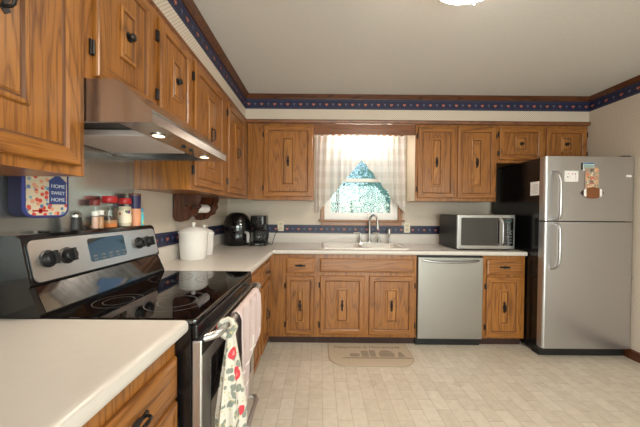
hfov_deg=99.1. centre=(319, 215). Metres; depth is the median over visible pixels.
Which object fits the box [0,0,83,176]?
upper cabinet
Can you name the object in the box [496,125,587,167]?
upper cabinet
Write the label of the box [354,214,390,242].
kitchen faucet
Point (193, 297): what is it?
cooktop
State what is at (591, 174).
photo collage
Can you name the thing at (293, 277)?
base cabinet
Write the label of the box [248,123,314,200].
upper cabinet
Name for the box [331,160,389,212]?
tree
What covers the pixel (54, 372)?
countertop
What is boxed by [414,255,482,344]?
dishwasher
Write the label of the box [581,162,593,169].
photo card
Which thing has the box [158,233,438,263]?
backsplash
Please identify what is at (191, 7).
trim
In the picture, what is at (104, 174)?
backsplash
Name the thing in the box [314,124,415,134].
valance board
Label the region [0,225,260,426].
electric range
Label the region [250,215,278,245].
coffee maker
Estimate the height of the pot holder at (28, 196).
0.260 m
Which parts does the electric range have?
knob, knob, control panel, knob, knob, vent trim, oven door, trim, handle, drawer, handle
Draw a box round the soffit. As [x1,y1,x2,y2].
[153,0,588,131]
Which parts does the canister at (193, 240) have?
lid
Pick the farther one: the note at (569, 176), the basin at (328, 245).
the basin at (328, 245)
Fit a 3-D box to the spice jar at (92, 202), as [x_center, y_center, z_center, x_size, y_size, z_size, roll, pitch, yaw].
[-1.046,-0.006,1.267,0.040,0.134,0.040,1,1,0]
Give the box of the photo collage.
[585,168,598,187]
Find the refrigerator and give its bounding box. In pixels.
[494,156,633,355]
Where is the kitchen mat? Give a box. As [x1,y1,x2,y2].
[328,343,413,366]
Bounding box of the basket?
[229,231,249,242]
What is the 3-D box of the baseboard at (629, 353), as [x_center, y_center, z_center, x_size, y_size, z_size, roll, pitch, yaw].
[2.738,1.245,0.574,0.014,0.085,5.180,1,1,0]
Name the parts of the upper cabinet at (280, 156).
door, panel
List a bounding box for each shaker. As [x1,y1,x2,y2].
[70,213,82,229]
[91,211,98,228]
[97,210,103,227]
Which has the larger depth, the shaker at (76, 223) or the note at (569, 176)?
the note at (569, 176)
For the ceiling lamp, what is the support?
attached to the ceiling
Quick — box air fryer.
[223,212,250,245]
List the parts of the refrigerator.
handle, handle, fridge door, freezer door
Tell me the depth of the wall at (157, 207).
1.89 m
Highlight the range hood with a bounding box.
[84,78,226,161]
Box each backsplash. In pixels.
[0,148,133,234]
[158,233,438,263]
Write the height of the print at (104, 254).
0.021 m
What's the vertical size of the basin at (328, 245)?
0.192 m
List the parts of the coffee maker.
lid, water tank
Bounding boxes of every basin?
[326,243,360,247]
[363,243,399,247]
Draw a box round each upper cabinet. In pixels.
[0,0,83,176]
[84,0,191,126]
[134,53,246,198]
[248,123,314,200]
[406,125,497,202]
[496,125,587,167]
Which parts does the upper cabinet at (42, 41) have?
handle, panel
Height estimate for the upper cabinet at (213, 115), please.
0.786 m
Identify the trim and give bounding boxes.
[148,0,590,125]
[155,224,439,247]
[167,0,639,111]
[181,0,639,101]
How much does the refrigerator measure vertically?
1.786 m
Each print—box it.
[94,249,125,259]
[344,350,412,358]
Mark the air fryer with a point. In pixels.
(237, 226)
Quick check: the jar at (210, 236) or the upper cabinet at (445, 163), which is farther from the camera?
the upper cabinet at (445, 163)
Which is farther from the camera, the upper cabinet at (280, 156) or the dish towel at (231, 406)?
the upper cabinet at (280, 156)
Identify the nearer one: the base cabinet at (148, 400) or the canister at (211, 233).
the base cabinet at (148, 400)
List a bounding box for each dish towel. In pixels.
[215,317,246,426]
[231,287,260,402]
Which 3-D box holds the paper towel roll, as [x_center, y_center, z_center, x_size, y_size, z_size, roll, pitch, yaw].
[-0.958,-0.053,2.159,0.068,0.068,0.275,1,1,0]
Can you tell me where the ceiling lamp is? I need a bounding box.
[442,0,480,5]
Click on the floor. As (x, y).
(296, 384)
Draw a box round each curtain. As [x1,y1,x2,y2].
[315,135,361,212]
[362,135,406,212]
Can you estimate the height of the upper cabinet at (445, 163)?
0.786 m
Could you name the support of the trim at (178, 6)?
attached to the soffit
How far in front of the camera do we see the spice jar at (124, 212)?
1.41 m
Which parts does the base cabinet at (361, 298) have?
panel, door, drawer, door, panel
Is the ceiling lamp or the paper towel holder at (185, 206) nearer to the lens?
the ceiling lamp
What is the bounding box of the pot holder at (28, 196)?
[8,176,68,217]
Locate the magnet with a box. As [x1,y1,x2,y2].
[582,187,603,198]
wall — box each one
[86,148,226,247]
[227,132,496,277]
[587,93,639,352]
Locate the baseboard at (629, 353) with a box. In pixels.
[623,348,639,362]
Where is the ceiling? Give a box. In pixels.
[193,0,639,95]
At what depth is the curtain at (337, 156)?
3.08 m
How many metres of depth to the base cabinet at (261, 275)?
2.23 m
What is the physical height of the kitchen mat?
0.008 m
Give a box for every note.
[530,181,539,195]
[564,171,578,181]
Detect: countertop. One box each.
[0,319,187,426]
[158,233,527,272]
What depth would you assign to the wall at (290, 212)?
3.17 m
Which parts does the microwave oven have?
handle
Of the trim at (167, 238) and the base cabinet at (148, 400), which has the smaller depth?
the base cabinet at (148, 400)
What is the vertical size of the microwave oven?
0.344 m
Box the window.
[318,135,404,225]
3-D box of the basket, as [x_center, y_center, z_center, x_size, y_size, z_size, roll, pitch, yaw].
[-0.817,0.225,2.803,0.199,0.120,0.100,1,1,0]
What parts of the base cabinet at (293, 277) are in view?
panel, drawer, door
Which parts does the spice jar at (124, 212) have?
lid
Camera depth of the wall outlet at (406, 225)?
3.16 m
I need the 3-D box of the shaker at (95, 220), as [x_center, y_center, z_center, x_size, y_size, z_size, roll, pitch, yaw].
[-1.015,0.022,1.230,0.026,0.080,0.026,1,1,0]
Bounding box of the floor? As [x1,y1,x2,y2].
[250,336,639,426]
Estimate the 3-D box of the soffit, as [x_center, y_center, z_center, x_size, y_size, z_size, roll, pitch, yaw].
[0.849,-1.051,0.553,3.832,0.275,5.200,1,1,0]
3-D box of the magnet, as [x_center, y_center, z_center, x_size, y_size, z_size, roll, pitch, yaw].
[2.369,-0.194,2.368,0.188,0.099,0.004,1,1,0]
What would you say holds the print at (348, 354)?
on the kitchen mat
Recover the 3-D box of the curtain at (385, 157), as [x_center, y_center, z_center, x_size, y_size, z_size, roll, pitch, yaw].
[0.731,-0.465,3.086,0.514,0.886,0.069,1,1,0]
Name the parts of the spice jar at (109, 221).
lid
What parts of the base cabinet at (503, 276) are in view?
door, drawer, panel, handle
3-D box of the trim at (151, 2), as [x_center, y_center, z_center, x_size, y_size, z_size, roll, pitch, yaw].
[0.999,-0.922,0.379,3.530,0.036,4.847,1,1,0]
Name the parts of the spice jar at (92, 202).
lid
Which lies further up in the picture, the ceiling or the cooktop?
the ceiling
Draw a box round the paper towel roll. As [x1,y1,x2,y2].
[198,204,209,212]
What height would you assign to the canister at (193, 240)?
0.272 m
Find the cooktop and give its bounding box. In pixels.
[42,271,250,324]
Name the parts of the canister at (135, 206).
lid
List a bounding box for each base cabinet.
[82,343,178,426]
[251,258,270,373]
[270,254,316,342]
[317,254,416,342]
[479,256,524,343]
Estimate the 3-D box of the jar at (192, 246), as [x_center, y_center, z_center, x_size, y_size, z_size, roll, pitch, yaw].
[-0.944,0.228,2.035,0.204,0.192,0.204,1,1,0]
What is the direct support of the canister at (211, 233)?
on the countertop at (247, 257)
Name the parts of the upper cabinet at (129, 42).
door, panel, knob, door, panel, knob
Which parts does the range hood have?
plate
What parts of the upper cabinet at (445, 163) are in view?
panel, door, panel, door, panel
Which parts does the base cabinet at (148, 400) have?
drawer, handle, door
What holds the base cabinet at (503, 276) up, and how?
on the floor
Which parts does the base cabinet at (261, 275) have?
drawer, door, frame, drawer, door, panel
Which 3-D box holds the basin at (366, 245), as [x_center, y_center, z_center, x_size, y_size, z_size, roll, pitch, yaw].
[0.640,0.412,2.843,0.360,0.192,0.390,1,1,0]
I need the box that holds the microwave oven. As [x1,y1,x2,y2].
[439,214,514,249]
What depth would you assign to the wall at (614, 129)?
2.42 m
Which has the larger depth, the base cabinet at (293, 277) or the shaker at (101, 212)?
the base cabinet at (293, 277)
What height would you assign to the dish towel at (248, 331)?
0.420 m
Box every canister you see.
[128,193,140,225]
[178,222,208,260]
[202,224,214,254]
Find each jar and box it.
[89,199,99,227]
[101,196,117,226]
[118,198,131,225]
[178,233,207,260]
[207,234,213,254]
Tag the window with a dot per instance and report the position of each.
(335, 218)
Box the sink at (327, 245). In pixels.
[321,242,408,249]
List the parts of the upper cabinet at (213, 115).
door, panel, handle, frame, door, panel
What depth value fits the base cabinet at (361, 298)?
2.58 m
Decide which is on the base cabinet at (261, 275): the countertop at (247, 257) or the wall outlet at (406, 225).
the countertop at (247, 257)
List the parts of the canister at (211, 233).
lid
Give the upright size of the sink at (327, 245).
0.194 m
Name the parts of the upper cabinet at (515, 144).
door, panel, door, panel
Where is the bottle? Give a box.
[141,208,143,224]
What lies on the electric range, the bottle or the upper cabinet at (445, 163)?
the bottle
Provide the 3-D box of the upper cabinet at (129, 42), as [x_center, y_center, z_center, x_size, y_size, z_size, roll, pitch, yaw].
[-0.889,-0.688,1.215,0.360,0.486,0.700,1,1,0]
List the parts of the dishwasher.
kick plate, handle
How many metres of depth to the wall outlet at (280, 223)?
3.16 m
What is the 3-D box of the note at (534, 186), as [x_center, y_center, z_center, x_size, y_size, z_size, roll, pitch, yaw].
[1.964,-0.244,2.494,0.002,0.125,0.104,1,1,0]
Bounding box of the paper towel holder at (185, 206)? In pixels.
[173,194,218,221]
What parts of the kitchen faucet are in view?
spout, lever handle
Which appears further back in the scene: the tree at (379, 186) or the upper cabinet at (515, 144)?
the tree at (379, 186)
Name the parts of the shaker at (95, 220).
lid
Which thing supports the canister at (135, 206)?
on the electric range
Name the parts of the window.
sash, frame, sill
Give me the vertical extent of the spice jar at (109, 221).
0.154 m
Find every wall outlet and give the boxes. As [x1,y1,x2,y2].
[278,221,283,230]
[404,223,409,232]
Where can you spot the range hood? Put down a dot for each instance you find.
(119, 121)
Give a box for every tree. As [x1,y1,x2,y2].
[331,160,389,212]
[358,164,389,212]

